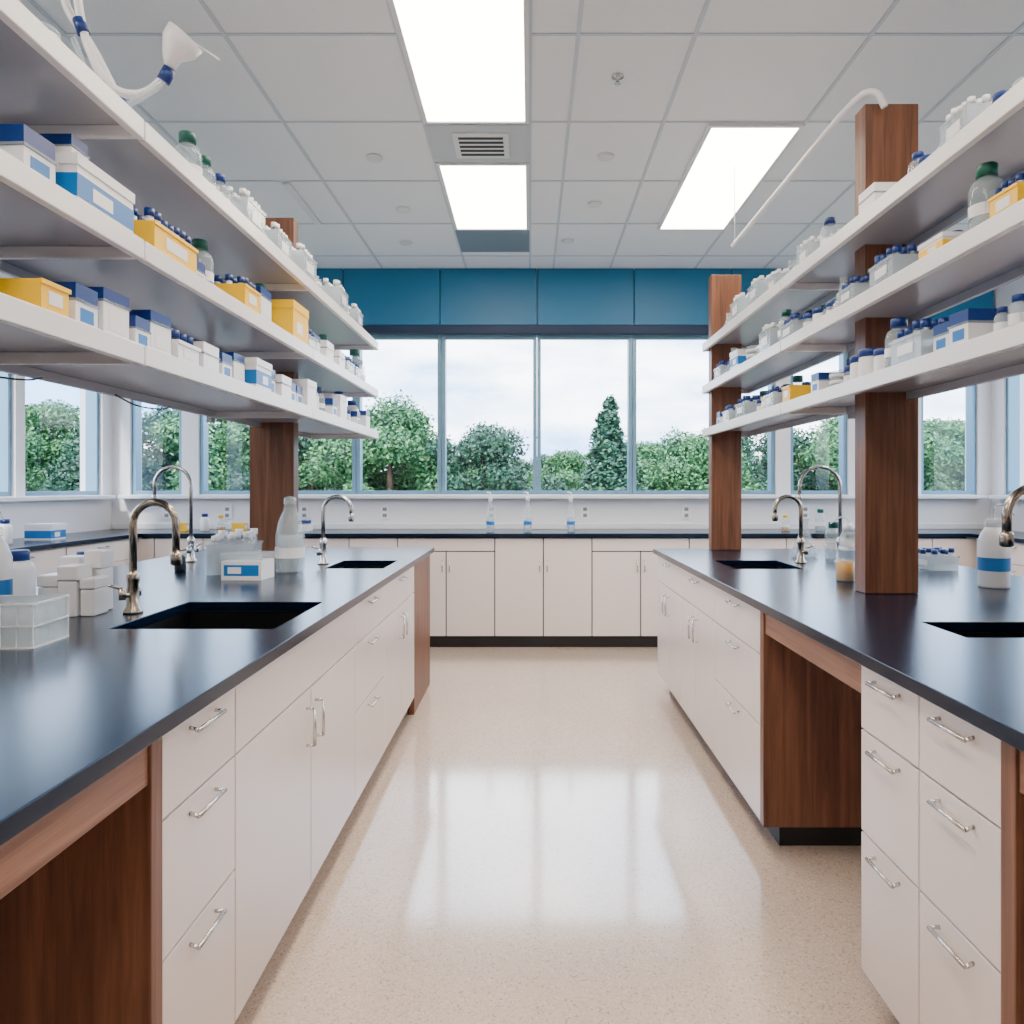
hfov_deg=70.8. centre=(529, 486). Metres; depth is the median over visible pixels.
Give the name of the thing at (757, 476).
deciduous tree
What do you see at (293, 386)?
tip box
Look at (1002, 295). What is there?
wall
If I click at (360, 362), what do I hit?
bottle
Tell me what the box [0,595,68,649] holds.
test tube rack
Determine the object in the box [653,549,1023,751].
countertop
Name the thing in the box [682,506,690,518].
wall outlet
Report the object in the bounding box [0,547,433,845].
countertop
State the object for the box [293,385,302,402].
tip box
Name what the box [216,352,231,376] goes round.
tip box
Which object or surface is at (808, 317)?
jar
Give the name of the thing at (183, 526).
bin
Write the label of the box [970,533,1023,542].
countertop
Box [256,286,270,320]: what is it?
container
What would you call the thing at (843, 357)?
window
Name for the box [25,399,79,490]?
deciduous tree
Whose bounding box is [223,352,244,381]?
container
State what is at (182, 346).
tube rack
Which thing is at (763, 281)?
clear storage bin
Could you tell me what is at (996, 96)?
jar
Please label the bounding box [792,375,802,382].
bottle
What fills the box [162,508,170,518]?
wall outlet
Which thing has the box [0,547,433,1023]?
bench
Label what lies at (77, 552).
bottle
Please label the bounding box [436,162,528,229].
ceiling light panel
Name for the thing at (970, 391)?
window
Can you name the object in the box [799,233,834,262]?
clear storage bin
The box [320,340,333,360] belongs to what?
box
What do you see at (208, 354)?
box
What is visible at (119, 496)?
trim
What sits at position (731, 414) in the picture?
jar
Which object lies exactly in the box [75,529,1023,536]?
countertop
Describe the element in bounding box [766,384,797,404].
tray
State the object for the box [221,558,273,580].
box
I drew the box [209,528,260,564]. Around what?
clear storage bin
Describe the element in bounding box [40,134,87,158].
tip box
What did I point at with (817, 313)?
jar
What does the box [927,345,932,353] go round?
jar
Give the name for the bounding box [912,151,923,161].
bottle
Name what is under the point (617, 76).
sprinkler
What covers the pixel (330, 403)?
tip box
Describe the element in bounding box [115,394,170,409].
power cable
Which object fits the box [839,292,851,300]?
bottle
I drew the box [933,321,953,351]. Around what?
tip box
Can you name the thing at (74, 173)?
carton
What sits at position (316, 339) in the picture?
container
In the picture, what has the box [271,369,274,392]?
tip box
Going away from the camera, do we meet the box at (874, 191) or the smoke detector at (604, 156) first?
the box at (874, 191)
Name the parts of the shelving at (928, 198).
shelf, shelf, shelf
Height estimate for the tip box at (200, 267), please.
0.081 m
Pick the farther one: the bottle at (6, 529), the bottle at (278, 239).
the bottle at (6, 529)
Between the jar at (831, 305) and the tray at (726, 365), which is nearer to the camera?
the jar at (831, 305)
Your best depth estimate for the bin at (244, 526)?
6.16 m
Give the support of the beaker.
on the bench at (890, 726)
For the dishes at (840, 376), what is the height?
0.074 m
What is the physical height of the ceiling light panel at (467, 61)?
0.019 m
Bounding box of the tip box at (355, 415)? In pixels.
[350,411,359,423]
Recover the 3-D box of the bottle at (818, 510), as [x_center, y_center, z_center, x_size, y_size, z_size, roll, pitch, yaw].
[2.500,0.284,6.200,0.089,0.190,0.088,0,0,0]
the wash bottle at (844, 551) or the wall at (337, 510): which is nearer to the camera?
the wash bottle at (844, 551)
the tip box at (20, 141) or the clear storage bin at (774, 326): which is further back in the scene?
the clear storage bin at (774, 326)
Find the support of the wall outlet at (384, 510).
attached to the wall at (337, 510)
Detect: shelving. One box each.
[0,0,377,561]
[702,78,1023,593]
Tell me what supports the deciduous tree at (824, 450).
on the lawn
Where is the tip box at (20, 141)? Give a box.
[0,124,54,182]
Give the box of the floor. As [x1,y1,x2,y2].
[235,647,899,1023]
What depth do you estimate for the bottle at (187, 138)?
2.33 m
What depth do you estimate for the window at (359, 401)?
6.58 m
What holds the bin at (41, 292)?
on the shelving at (47, 232)
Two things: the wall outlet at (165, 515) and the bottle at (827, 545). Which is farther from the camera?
the wall outlet at (165, 515)
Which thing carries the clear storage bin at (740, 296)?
on the shelving at (928, 198)
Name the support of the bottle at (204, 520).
on the bench at (499, 584)
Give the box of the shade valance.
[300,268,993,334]
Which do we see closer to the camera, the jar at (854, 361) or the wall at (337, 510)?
the jar at (854, 361)
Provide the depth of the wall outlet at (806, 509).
6.54 m
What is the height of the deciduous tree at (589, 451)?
7.381 m
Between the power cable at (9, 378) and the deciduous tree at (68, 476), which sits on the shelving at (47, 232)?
the power cable at (9, 378)
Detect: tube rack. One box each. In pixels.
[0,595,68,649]
[169,329,200,364]
[298,520,312,530]
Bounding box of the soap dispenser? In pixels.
[174,549,186,571]
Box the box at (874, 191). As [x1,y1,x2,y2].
[859,182,896,213]
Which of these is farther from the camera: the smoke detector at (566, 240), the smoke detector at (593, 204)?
the smoke detector at (566, 240)
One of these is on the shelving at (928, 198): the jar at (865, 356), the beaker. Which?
the jar at (865, 356)
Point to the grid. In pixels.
(578, 33)
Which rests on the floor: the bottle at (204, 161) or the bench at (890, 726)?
the bench at (890, 726)
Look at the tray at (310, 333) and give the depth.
3.45 m
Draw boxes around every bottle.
[0,519,12,543]
[0,536,12,622]
[10,549,35,609]
[76,551,83,554]
[119,96,128,104]
[179,130,202,175]
[192,238,213,283]
[196,155,215,187]
[200,514,209,530]
[212,173,229,200]
[216,515,225,529]
[254,283,265,288]
[273,233,283,241]
[299,256,312,279]
[316,389,318,408]
[317,387,324,408]
[318,334,326,339]
[334,391,343,395]
[346,349,361,376]
[347,400,358,411]
[355,360,364,380]
[486,492,494,524]
[523,491,531,524]
[567,491,574,524]
[756,391,766,410]
[778,309,794,338]
[781,515,789,530]
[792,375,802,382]
[815,509,825,525]
[820,217,835,245]
[824,522,837,549]
[830,516,854,558]
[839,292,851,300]
[870,254,889,287]
[885,317,913,359]
[903,336,926,361]
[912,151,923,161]
[968,161,998,223]
[977,527,1010,588]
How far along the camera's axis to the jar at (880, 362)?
2.46 m
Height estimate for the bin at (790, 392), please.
0.070 m
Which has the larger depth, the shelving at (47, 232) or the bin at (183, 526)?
the bin at (183, 526)
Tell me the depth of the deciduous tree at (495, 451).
19.88 m
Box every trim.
[0,495,115,501]
[118,495,986,498]
[989,495,1023,499]
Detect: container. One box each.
[88,287,128,338]
[127,310,170,354]
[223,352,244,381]
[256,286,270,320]
[308,334,319,351]
[359,410,369,427]
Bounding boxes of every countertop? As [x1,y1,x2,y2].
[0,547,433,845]
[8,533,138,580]
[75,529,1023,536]
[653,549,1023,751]
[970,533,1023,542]
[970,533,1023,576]
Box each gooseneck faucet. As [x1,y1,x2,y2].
[107,499,181,614]
[152,465,203,561]
[311,494,353,564]
[772,494,813,563]
[797,465,853,562]
[999,485,1023,546]
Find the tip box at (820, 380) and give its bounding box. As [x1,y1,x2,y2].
[811,372,843,392]
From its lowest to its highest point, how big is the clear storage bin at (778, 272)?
0.116 m
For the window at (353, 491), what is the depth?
6.58 m
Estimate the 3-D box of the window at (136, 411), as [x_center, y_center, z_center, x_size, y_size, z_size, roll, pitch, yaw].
[-3.405,-0.665,6.630,0.466,1.466,0.100,0,0,0]
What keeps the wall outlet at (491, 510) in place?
attached to the wall at (337, 510)
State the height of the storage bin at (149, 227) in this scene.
0.127 m
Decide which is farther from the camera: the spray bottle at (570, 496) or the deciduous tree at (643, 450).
the deciduous tree at (643, 450)
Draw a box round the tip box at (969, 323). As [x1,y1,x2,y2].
[949,308,1010,345]
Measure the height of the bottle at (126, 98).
0.180 m
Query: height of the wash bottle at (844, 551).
0.261 m
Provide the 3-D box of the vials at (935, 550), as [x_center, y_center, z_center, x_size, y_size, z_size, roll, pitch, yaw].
[2.020,0.355,3.600,0.148,0.109,0.168,0,0,-11]
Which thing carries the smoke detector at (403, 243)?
attached to the ceiling
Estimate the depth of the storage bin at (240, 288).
2.60 m
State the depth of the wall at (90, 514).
5.88 m
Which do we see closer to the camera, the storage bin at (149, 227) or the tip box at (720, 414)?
the storage bin at (149, 227)
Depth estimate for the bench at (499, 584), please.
5.92 m
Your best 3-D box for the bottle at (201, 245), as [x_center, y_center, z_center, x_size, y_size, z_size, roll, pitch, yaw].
[-1.117,-0.741,2.438,0.087,0.186,0.086,0,0,-1]
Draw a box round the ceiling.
[18,0,1023,269]
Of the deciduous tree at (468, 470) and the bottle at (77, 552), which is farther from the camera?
the deciduous tree at (468, 470)
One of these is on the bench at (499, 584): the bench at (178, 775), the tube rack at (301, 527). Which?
the tube rack at (301, 527)
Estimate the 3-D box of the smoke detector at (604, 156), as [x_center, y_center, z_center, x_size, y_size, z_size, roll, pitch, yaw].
[0.450,-1.960,4.280,0.100,0.019,0.098,0,0,0]
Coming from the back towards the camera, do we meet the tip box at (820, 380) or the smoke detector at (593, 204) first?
the smoke detector at (593, 204)
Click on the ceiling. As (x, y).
(305, 78)
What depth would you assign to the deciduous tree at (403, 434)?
21.07 m
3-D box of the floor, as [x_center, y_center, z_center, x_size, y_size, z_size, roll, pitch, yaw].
[0.200,1.380,1.675,8.400,0.100,10.150,0,0,0]
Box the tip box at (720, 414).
[717,411,725,423]
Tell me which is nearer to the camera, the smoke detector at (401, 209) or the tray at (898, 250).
the tray at (898, 250)
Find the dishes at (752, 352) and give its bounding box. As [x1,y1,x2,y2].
[746,348,763,358]
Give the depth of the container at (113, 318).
1.82 m
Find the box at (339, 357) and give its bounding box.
[333,350,344,367]
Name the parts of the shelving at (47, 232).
shelf, shelf, shelf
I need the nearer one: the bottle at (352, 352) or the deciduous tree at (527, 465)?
the bottle at (352, 352)
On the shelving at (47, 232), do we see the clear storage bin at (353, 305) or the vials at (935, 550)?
the clear storage bin at (353, 305)
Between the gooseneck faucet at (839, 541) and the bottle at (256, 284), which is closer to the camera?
the bottle at (256, 284)
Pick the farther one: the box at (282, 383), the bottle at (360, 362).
the bottle at (360, 362)
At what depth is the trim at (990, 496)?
6.29 m
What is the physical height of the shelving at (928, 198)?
1.879 m
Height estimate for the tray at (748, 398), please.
0.120 m
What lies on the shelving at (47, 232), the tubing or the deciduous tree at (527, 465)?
the tubing
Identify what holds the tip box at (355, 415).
on the shelving at (47, 232)
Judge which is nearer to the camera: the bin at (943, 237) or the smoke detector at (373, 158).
the bin at (943, 237)
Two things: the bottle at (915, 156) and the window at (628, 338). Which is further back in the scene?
the window at (628, 338)
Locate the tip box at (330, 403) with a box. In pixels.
[319,398,336,415]
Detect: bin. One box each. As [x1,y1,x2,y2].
[0,278,70,316]
[133,207,198,273]
[180,523,188,530]
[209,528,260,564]
[213,274,260,313]
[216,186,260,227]
[231,523,247,530]
[250,220,288,255]
[273,241,313,275]
[313,278,345,306]
[336,302,361,324]
[732,290,762,315]
[750,275,781,299]
[761,319,796,346]
[761,395,782,408]
[769,267,794,287]
[782,385,810,401]
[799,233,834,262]
[918,231,966,259]
[946,94,991,141]
[988,173,1023,217]
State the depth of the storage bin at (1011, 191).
1.77 m
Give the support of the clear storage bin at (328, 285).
on the shelving at (47, 232)
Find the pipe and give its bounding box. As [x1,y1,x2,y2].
[731,88,887,247]
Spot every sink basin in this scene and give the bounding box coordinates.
[139,611,305,628]
[338,566,386,568]
[729,566,784,568]
[952,632,1023,637]
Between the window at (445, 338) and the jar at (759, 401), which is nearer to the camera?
the jar at (759, 401)
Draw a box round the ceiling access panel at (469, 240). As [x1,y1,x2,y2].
[455,230,528,251]
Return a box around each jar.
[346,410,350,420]
[726,406,738,420]
[739,403,751,416]
[757,399,761,410]
[803,313,812,326]
[812,307,826,321]
[826,301,840,313]
[843,366,849,381]
[850,355,858,379]
[858,347,878,376]
[873,347,895,371]
[918,154,930,164]
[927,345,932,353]
[992,89,1009,103]
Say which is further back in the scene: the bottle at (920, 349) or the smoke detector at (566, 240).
the smoke detector at (566, 240)
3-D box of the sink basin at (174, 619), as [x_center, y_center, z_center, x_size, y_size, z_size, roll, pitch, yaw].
[-0.980,0.539,2.325,0.492,0.193,0.502,0,0,0]
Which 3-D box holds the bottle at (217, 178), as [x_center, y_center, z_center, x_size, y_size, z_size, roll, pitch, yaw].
[-1.110,-1.037,2.567,0.075,0.149,0.074,0,0,-2]
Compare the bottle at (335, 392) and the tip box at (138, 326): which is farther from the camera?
the bottle at (335, 392)
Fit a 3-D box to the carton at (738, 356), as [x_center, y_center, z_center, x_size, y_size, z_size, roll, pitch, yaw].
[1.224,-0.719,4.061,0.157,0.092,0.139,0,0,-2]
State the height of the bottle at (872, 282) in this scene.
0.139 m
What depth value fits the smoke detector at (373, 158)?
4.28 m
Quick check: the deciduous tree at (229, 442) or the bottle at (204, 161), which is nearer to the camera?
the bottle at (204, 161)
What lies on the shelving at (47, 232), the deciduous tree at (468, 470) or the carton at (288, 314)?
the carton at (288, 314)
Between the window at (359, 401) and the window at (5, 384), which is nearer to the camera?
the window at (5, 384)
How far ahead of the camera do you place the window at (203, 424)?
6.58 m
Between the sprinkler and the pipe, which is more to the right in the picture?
the pipe
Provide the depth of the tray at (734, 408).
4.25 m
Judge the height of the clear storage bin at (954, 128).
0.115 m
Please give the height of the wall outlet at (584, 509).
0.120 m
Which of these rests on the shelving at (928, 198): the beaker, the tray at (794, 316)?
the tray at (794, 316)
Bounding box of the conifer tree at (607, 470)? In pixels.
[572,394,653,490]
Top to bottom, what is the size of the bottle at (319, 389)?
0.144 m
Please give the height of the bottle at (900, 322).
0.172 m
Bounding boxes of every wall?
[0,272,111,538]
[112,335,991,522]
[992,277,1023,531]
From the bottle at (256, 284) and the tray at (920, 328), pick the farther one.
the bottle at (256, 284)
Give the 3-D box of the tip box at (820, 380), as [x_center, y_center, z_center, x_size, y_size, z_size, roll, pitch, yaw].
[1.223,-0.426,2.964,0.108,0.082,0.078,0,0,-2]
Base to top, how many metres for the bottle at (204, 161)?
0.167 m
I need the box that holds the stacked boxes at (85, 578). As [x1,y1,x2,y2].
[37,549,113,616]
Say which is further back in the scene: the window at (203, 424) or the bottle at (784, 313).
the window at (203, 424)
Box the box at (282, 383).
[273,374,291,398]
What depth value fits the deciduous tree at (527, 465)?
45.81 m
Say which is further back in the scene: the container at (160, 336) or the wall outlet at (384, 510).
the wall outlet at (384, 510)
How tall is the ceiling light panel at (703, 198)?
0.019 m
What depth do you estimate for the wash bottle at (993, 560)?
2.91 m
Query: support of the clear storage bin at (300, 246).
on the shelving at (47, 232)
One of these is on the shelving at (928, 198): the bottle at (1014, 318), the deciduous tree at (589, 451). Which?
the bottle at (1014, 318)
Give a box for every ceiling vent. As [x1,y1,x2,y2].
[282,182,320,223]
[424,124,528,161]
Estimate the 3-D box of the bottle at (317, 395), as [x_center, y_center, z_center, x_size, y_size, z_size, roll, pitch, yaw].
[-1.102,-0.438,3.643,0.067,0.131,0.066,0,0,1]
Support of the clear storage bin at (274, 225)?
on the shelving at (47, 232)
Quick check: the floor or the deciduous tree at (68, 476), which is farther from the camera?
the deciduous tree at (68, 476)
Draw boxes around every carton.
[24,523,65,539]
[52,152,134,232]
[243,357,271,391]
[270,299,308,344]
[292,379,316,407]
[318,394,346,418]
[730,349,764,369]
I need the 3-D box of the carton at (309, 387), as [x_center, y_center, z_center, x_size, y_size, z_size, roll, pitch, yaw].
[-1.103,-0.437,3.401,0.151,0.128,0.130,0,0,1]
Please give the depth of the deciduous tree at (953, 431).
24.25 m
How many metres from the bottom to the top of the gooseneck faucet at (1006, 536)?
0.423 m
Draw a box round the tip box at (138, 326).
[129,315,149,346]
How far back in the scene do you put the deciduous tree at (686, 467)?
22.13 m
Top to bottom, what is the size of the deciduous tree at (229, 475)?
7.734 m
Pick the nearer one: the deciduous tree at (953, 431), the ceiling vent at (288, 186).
the ceiling vent at (288, 186)
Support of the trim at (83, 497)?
attached to the wall at (90, 514)
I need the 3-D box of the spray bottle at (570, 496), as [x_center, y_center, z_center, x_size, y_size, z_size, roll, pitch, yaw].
[0.345,0.208,6.080,0.073,0.342,0.073,0,0,0]
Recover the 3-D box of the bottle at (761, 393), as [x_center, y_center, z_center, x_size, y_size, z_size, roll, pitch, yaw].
[1.365,-0.473,4.205,0.082,0.175,0.081,0,0,2]
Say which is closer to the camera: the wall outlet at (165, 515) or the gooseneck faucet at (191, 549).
the gooseneck faucet at (191, 549)
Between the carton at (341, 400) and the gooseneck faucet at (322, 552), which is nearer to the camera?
the gooseneck faucet at (322, 552)
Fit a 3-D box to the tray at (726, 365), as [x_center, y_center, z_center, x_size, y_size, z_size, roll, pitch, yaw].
[1.239,-0.728,4.489,0.151,0.111,0.171,0,0,1]
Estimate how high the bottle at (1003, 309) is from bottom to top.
0.082 m
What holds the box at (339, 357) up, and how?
on the shelving at (47, 232)
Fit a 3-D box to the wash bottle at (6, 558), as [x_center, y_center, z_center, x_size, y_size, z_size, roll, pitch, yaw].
[-1.620,0.229,2.179,0.162,0.361,0.121,0,0,4]
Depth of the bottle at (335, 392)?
4.19 m
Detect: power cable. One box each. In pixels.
[0,376,42,380]
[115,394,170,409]
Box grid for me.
[27,0,1023,267]
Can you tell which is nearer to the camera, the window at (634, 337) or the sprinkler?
the sprinkler
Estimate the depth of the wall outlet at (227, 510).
6.54 m
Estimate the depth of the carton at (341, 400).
3.92 m
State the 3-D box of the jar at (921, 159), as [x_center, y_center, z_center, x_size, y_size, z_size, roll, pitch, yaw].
[1.228,-0.986,2.225,0.051,0.066,0.050,0,0,0]
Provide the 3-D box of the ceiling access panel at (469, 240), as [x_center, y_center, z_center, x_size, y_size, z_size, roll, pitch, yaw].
[-0.287,-1.961,5.740,0.565,0.015,0.500,0,0,0]
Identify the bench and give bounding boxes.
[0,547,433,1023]
[75,523,1023,646]
[653,549,1023,1023]
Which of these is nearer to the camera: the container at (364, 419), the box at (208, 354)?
the box at (208, 354)
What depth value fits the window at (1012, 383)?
6.36 m
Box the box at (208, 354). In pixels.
[194,341,218,372]
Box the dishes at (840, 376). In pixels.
[829,373,849,384]
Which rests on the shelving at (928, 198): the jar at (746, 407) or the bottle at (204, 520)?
the jar at (746, 407)
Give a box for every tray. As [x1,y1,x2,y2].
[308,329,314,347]
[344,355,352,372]
[345,362,359,376]
[715,360,729,376]
[724,404,738,418]
[737,394,766,413]
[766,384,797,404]
[783,312,809,336]
[841,275,871,301]
[874,243,918,280]
[897,317,948,356]
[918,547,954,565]
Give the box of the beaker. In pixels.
[836,561,854,580]
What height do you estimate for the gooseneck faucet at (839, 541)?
0.530 m
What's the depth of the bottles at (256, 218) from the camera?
2.72 m
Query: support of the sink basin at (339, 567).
in the bench at (178, 775)
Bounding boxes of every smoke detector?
[366,153,382,162]
[396,206,409,213]
[400,240,411,245]
[561,238,573,243]
[588,201,601,207]
[597,152,613,161]
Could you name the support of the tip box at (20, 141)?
on the shelving at (47, 232)
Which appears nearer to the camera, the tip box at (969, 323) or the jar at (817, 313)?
the tip box at (969, 323)
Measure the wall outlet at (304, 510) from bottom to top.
0.120 m
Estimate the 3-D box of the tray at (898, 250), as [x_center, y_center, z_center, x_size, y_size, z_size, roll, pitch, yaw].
[1.231,-0.728,2.379,0.151,0.112,0.172,0,0,1]
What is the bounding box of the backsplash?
[112,523,991,528]
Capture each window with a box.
[0,372,10,495]
[25,390,98,495]
[132,400,181,493]
[200,415,249,493]
[298,356,355,493]
[356,335,441,493]
[442,335,536,493]
[537,335,631,493]
[632,335,708,493]
[741,336,774,493]
[791,352,846,493]
[921,335,975,493]
[1006,375,1019,494]
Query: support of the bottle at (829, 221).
on the shelving at (928, 198)
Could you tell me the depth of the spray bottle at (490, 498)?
6.06 m
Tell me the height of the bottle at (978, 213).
0.190 m
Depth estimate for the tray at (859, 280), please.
2.66 m
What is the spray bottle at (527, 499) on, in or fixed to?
on the bench at (499, 584)
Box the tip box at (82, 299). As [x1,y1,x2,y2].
[54,282,97,327]
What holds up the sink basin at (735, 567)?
in the bench at (890, 726)
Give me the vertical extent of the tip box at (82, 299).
0.101 m
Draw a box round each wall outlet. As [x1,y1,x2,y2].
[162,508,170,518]
[223,506,231,518]
[300,506,308,518]
[380,506,388,518]
[487,506,495,518]
[581,506,588,518]
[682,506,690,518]
[803,506,809,518]
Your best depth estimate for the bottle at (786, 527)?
6.17 m
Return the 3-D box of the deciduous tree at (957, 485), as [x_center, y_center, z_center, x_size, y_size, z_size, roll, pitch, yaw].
[24.430,0.894,46.141,6.322,8.082,6.275,0,0,-24]
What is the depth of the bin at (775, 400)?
3.61 m
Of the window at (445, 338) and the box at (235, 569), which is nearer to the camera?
the box at (235, 569)
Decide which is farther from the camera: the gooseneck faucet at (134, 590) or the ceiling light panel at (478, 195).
the ceiling light panel at (478, 195)
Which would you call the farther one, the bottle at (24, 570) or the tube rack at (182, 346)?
the bottle at (24, 570)
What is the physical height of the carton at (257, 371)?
0.110 m
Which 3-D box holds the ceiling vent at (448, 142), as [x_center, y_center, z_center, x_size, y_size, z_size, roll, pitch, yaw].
[-0.287,-1.952,4.110,0.565,0.033,0.440,0,0,0]
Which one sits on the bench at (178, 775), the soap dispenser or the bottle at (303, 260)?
the soap dispenser
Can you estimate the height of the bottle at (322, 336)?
0.168 m
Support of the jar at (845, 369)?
on the shelving at (928, 198)
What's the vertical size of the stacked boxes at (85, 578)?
0.200 m
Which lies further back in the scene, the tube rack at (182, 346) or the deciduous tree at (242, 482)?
the deciduous tree at (242, 482)
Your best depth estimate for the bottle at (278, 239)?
3.19 m
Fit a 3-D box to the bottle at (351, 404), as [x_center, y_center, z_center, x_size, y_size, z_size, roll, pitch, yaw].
[-1.120,-0.457,4.525,0.087,0.170,0.086,0,0,-2]
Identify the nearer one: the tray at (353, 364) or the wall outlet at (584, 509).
the tray at (353, 364)
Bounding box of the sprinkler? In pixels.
[611,72,623,85]
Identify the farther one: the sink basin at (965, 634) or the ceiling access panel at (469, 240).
the ceiling access panel at (469, 240)
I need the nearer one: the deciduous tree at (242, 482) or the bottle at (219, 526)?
the bottle at (219, 526)
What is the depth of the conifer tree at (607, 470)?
20.09 m
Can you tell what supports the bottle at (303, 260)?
on the shelving at (47, 232)
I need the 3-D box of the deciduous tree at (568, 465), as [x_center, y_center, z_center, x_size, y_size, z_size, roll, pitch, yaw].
[1.228,1.692,29.041,3.483,6.485,3.553,0,0,-16]
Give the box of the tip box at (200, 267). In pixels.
[197,260,204,278]
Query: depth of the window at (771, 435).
6.58 m
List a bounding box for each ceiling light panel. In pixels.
[388,0,528,123]
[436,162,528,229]
[657,123,804,229]
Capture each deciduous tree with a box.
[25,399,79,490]
[37,406,219,490]
[145,413,321,490]
[218,465,236,490]
[224,437,385,490]
[300,389,464,490]
[415,421,571,490]
[464,460,492,485]
[513,453,555,483]
[523,449,587,490]
[583,451,592,468]
[636,426,764,490]
[636,440,674,490]
[742,428,815,490]
[793,417,956,490]
[923,417,964,490]
[949,479,964,490]
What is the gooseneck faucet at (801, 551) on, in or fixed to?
on the bench at (890, 726)
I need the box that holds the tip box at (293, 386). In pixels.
[289,383,295,400]

